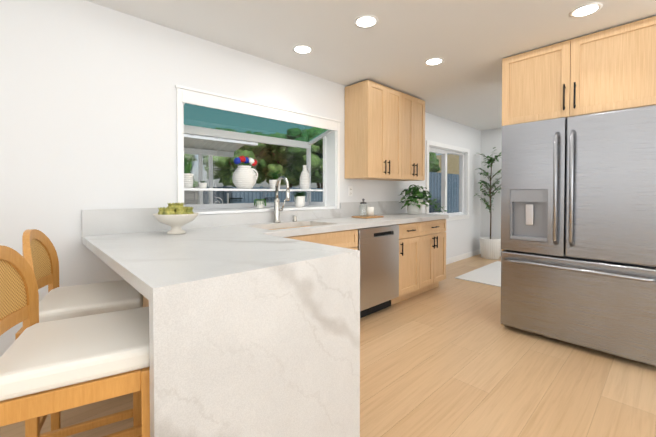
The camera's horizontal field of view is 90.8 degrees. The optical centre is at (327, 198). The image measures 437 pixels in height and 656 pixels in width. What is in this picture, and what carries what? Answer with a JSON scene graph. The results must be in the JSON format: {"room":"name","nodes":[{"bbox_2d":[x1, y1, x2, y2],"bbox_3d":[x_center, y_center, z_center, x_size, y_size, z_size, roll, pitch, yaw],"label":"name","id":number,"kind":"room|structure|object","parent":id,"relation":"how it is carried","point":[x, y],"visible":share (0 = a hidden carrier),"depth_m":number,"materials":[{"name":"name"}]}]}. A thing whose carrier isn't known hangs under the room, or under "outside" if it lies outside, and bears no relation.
{"room":"kitchen","nodes":[
{"label":"kitchen","id":0,"kind":"room"},
{"bbox_2d":[153,202,198,233],"bbox_3d":[-1.029,0.131,2.195,0.284,0.210,0.284,-1,1,-43],"label":"fruit bowl","id":1,"kind":"object","parent":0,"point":[175,216],"visible":1,"depth_m":2.12,"materials":[{"name":"white ceramic"}]},
{"bbox_2d":[0,0,480,356],"bbox_3d":[-0.003,-0.078,3.631,8.400,2.420,0.150,-1,1,-43],"label":"wall","id":2,"kind":"structure","parent":0,"point":[88,105],"depth_m":2.14,"materials":[{"name":"white paint"}]},
{"bbox_2d":[82,201,405,236],"bbox_3d":[-0.237,0.134,3.293,3.630,0.168,0.020,-1,1,-43],"label":"backsplash","id":3,"kind":"structure","parent":2,"relation":"attached to","point":[95,222],"depth_m":2.55,"materials":[{"name":"white stone"}]},
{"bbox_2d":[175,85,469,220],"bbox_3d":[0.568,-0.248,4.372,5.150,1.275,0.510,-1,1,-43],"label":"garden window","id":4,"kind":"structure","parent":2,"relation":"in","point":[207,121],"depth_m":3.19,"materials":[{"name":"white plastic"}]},
{"bbox_2d":[184,155,195,187],"bbox_3d":[-1.222,-0.234,2.793,0.160,0.288,0.180,-1,1,-43],"label":"planter","id":5,"kind":"object","parent":4,"relation":"on","point":[188,179],"visible":0.69,"depth_m":2.75,"materials":[{"name":"white ceramic"}]},
{"bbox_2d":[198,181,206,187],"bbox_3d":[-1.115,-0.123,2.879,0.072,0.064,0.072,-1,1,-43],"label":"decorative pot","id":6,"kind":"object","parent":4,"relation":"on","point":[202,184],"visible":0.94,"depth_m":2.85,"materials":[{"name":"white ceramic"}]},
{"bbox_2d":[232,156,257,188],"bbox_3d":[-0.794,-0.254,3.137,0.264,0.317,0.230,-1,1,-43],"label":"jug","id":7,"kind":"object","parent":4,"relation":"on","point":[244,176],"visible":0.98,"depth_m":3.06,"materials":[{"name":"white ceramic"}]},
{"bbox_2d":[254,199,265,207],"bbox_3d":[-0.671,0.047,3.190,0.121,0.093,0.119,-1,1,-43],"label":"decorative pot","id":8,"kind":"object","parent":4,"relation":"on","point":[259,203],"visible":1,"depth_m":3.16,"materials":[{"name":"white ceramic"}]},
{"bbox_2d":[269,171,281,188],"bbox_3d":[-0.541,-0.192,3.362,0.162,0.185,0.172,-1,1,-43],"label":"decorative pot","id":9,"kind":"object","parent":4,"relation":"on","point":[272,182],"visible":0.9,"depth_m":3.32,"materials":[{"name":"white ceramic"}]},
{"bbox_2d":[291,192,305,206],"bbox_3d":[-0.315,0.005,3.522,0.188,0.166,0.198,-1,1,-43],"label":"decorative pot","id":10,"kind":"object","parent":4,"relation":"on","point":[299,199],"visible":1,"depth_m":3.47,"materials":[{"name":"white ceramic"}]},
{"bbox_2d":[300,165,309,188],"bbox_3d":[-0.262,-0.242,3.694,0.129,0.275,0.116,-1,1,-43],"label":"decorative bottle","id":11,"kind":"object","parent":4,"relation":"on","point":[304,180],"visible":1,"depth_m":3.65,"materials":[{"name":"white ceramic"}]},
{"bbox_2d":[348,186,352,195],"bbox_3d":[0.262,-0.085,3.769,0.075,0.120,0.008,-1,1,-43],"label":"electrical outlet plate","id":12,"kind":"object","parent":2,"relation":"attached to","point":[350,190],"visible":1,"depth_m":3.77,"materials":[{"name":"white plastic"}]},
{"bbox_2d":[345,80,424,180],"bbox_3d":[0.741,-0.753,3.953,1.160,1.040,0.380,-1,1,-43],"label":"upper cabinet","id":13,"kind":"object","parent":2,"relation":"attached to","point":[384,132],"visible":1,"depth_m":3.66,"materials":[{"name":"brown wood"}]},
{"bbox_2d":[429,146,466,215],"bbox_3d":[2.001,-0.265,5.498,1.376,1.126,0.125,-1,1,-43],"label":"sliding window","id":14,"kind":"structure","parent":2,"relation":"in","point":[462,188],"depth_m":5.63,"materials":[{"name":"white plastic"}]},
{"bbox_2d":[446,249,480,264],"bbox_3d":[2.035,1.054,5.454,2.600,0.095,0.017,-1,1,-43],"label":"baseboard","id":15,"kind":"structure","parent":2,"relation":"attached to","point":[461,257],"depth_m":5.80,"materials":[{"name":"white wood"}]},
{"bbox_2d":[0,254,655,436],"bbox_3d":[1.762,1.214,1.778,8.400,0.100,5.300,-1,1,-43],"label":"floor","id":16,"kind":"structure","parent":0,"point":[450,355],"depth_m":2.05,"materials":[{"name":"brown wood"}]},
{"bbox_2d":[0,245,149,436],"bbox_3d":[-0.824,0.658,1.076,0.437,1.035,0.430,-1,1,-29],"label":"stool","id":17,"kind":"object","parent":16,"relation":"on","point":[49,367],"visible":0.88,"depth_m":0.98,"materials":[{"name":"brown wood"}]},
{"bbox_2d":[15,229,142,436],"bbox_3d":[-1.119,0.650,1.522,0.437,1.035,0.430,-1,1,-29],"label":"stool","id":18,"kind":"object","parent":16,"relation":"on","point":[56,302],"visible":0.52,"depth_m":1.43,"materials":[{"name":"white fabric"}]},
{"bbox_2d":[158,237,289,436],"bbox_3d":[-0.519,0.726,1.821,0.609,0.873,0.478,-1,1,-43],"label":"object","id":19,"kind":"structure","parent":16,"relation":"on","point":[169,260],"depth_m":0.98,"materials":[{"name":"white stone"}]},
{"bbox_2d":[218,213,448,236],"bbox_3d":[0.305,0.239,3.375,2.730,0.045,0.647,-1,1,-43],"label":"countertop","id":20,"kind":"structure","parent":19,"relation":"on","point":[324,224],"depth_m":2.94,"materials":[{"name":"white stone"}]},
{"bbox_2d":[273,176,289,222],"bbox_3d":[-0.401,0.009,2.945,0.115,0.428,0.223,-1,1,-43],"label":"faucet","id":21,"kind":"object","parent":20,"relation":"on","point":[277,209],"visible":1,"depth_m":2.96,"materials":[{"name":"silver metal"}]},
{"bbox_2d":[270,225,297,228],"bbox_3d":[-0.297,0.358,2.799,0.744,0.197,0.424,-1,1,-43],"label":"sink","id":22,"kind":"object","parent":20,"relation":"in","point":[271,226],"depth_m":2.94,"materials":[{"name":"white ceramic"}]},
{"bbox_2d":[352,199,383,218],"bbox_3d":[0.446,0.105,3.632,0.310,0.213,0.210,-1,1,-43],"label":"cutting board","id":23,"kind":"object","parent":20,"relation":"on","point":[369,212],"visible":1,"depth_m":3.61,"materials":[{"name":"brown wood"}]},
{"bbox_2d":[398,185,447,213],"bbox_3d":[1.271,0.005,4.358,0.817,0.387,0.446,-1,1,-43],"label":"pothos plant","id":24,"kind":"object","parent":20,"relation":"on","point":[415,204],"visible":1,"depth_m":4.18,"materials":[{"name":"green plant"}]},
{"bbox_2d":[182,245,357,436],"bbox_3d":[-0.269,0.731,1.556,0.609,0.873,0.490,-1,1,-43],"label":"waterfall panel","id":25,"kind":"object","parent":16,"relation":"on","point":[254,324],"depth_m":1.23,"materials":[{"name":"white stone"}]},
{"bbox_2d":[278,229,359,324],"bbox_3d":[-0.326,0.710,2.802,1.058,0.873,0.628,-1,1,-43],"label":"base cabinet","id":26,"kind":"object","parent":16,"relation":"on","point":[346,241],"depth_m":2.56,"materials":[{"name":"brown wood"}]},
{"bbox_2d":[357,225,398,317],"bbox_3d":[0.295,0.703,3.376,0.623,0.868,0.630,-1,1,-43],"label":"dishwasher","id":27,"kind":"object","parent":16,"relation":"on","point":[378,247],"visible":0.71,"depth_m":3.14,"materials":[{"name":"grey metal"}]},
{"bbox_2d":[378,221,425,304],"bbox_3d":[0.692,0.694,3.760,0.472,0.873,0.628,-1,1,-43],"label":"base cabinet","id":28,"kind":"object","parent":16,"relation":"on","point":[412,237],"depth_m":3.57,"materials":[{"name":"brown wood"}]},
{"bbox_2d":[426,217,448,290],"bbox_3d":[1.027,0.688,4.075,0.690,0.873,0.628,-1,1,-43],"label":"base cabinet","id":29,"kind":"object","parent":16,"relation":"on","point":[435,230],"depth_m":3.91,"materials":[{"name":"brown wood"}]},
{"bbox_2d":[455,261,500,286],"bbox_3d":[3.115,1.115,4.287,1.610,0.011,2.200,-1,1,-43],"label":"rug","id":30,"kind":"object","parent":16,"relation":"on","point":[489,274],"visible":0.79,"depth_m":4.64,"materials":[{"name":"white fabric"}]},
{"bbox_2d":[474,147,501,259],"bbox_3d":[3.004,0.082,5.871,0.554,2.024,0.633,-1,1,-43],"label":"plant","id":31,"kind":"object","parent":16,"relation":"on","point":[490,247],"visible":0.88,"depth_m":5.88,"materials":[{"name":"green plant"}]},
{"bbox_2d":[501,105,655,365],"bbox_3d":[2.112,0.261,2.699,0.857,1.775,1.005,-1,1,-43],"label":"fridge","id":32,"kind":"object","parent":16,"relation":"on","point":[578,229],"visible":1,"depth_m":2.40,"materials":[{"name":"grey metal"}]},
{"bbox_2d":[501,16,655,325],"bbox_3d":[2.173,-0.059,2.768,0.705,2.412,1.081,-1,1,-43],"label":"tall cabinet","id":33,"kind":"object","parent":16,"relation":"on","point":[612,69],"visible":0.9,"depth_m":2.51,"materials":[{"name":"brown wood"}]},
{"bbox_2d":[86,0,655,129],"bbox_3d":[1.762,-1.306,1.736,8.400,0.100,5.300,-1,1,-43],"label":"ceiling","id":34,"kind":"structure","parent":0,"point":[472,43],"depth_m":2.48,"materials":[{"name":"white paint"}]},
{"bbox_2d":[292,45,312,53],"bbox_3d":[-0.216,-1.270,2.758,0.176,0.006,0.176,-1,1,-43],"label":"recessed light","id":35,"kind":"object","parent":34,"relation":"in","point":[302,49],"visible":1,"depth_m":2.75,"materials":[{"name":"white"}]},
{"bbox_2d":[354,15,378,27],"bbox_3d":[0.273,-1.262,2.312,0.176,0.006,0.176,-1,1,-43],"label":"recessed light","id":36,"kind":"object","parent":34,"relation":"in","point":[366,21],"visible":1,"depth_m":2.31,"materials":[{"name":"white"}]},
{"bbox_2d":[424,58,443,65],"bbox_3d":[0.987,-1.274,3.012,0.176,0.006,0.176,-1,1,-43],"label":"recessed light","id":37,"kind":"object","parent":34,"relation":"in","point":[433,61],"visible":1,"depth_m":3.01,"materials":[{"name":"white"}]},
{"bbox_2d":[569,3,602,17],"bbox_3d":[1.726,-1.260,2.169,0.176,0.006,0.176,-1,1,-43],"label":"recessed light","id":38,"kind":"object","parent":34,"relation":"in","point":[585,10],"visible":1,"depth_m":2.17,"materials":[{"name":"white"}]},
{"bbox_2d":[480,128,501,250],"bbox_3d":[4.766,-0.094,4.584,0.150,2.420,5.000,-1,1,-43],"label":"wall","id":39,"kind":"structure","parent":0,"point":[491,139],"depth_m":6.20,"materials":[{"name":"white paint"}]},
{"label":"outside","id":40,"kind":"structure","parent":0,"visible":0},
{"bbox_3d":[-8.430,1.217,16.324,38.000,0.100,29.849,-1,1,-43],"label":"ground","id":41,"kind":"structure","parent":40,"visible":0},
{"bbox_2d":[184,187,198,203],"bbox_3d":[-4.784,0.501,8.136,3.100,1.610,0.410,-1,1,-43],"label":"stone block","id":42,"kind":"object","parent":41,"relation":"on","point":[191,197],"depth_m":8.87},
{"bbox_2d":[184,134,257,203],"bbox_3d":[-3.817,0.019,6.189,5.650,2.640,2.700,-1,1,-43],"label":"pergola","id":43,"kind":"object","parent":41,"relation":"on","point":[226,144],"depth_m":8.14,"materials":[{"name":"white wood"}]},
{"bbox_2d":[184,138,440,187],"bbox_3d":[-0.736,-1.486,15.733,14.086,5.341,14.384,-1,1,-43],"label":"trees","id":44,"kind":"object","parent":41,"relation":"on","point":[275,162],"depth_m":14.88,"materials":[{"name":"green plant"}]},
{"bbox_2d":[203,172,458,212],"bbox_3d":[2.029,0.301,10.758,10.380,1.920,5.430,-1,1,-43],"label":"fence","id":45,"kind":"object","parent":41,"relation":"on","point":[267,196],"depth_m":9.43,"materials":[{"name":"paint"}]},
{"bbox_2d":[436,154,458,173],"bbox_3d":[8.584,-0.767,22.730,8.400,3.650,7.800,-1,1,-43],"label":"neighbour","id":46,"kind":"structure","parent":41,"relation":"on","point":[454,160],"depth_m":18.28,"materials":[{"name":"beige paint"}]}
]}

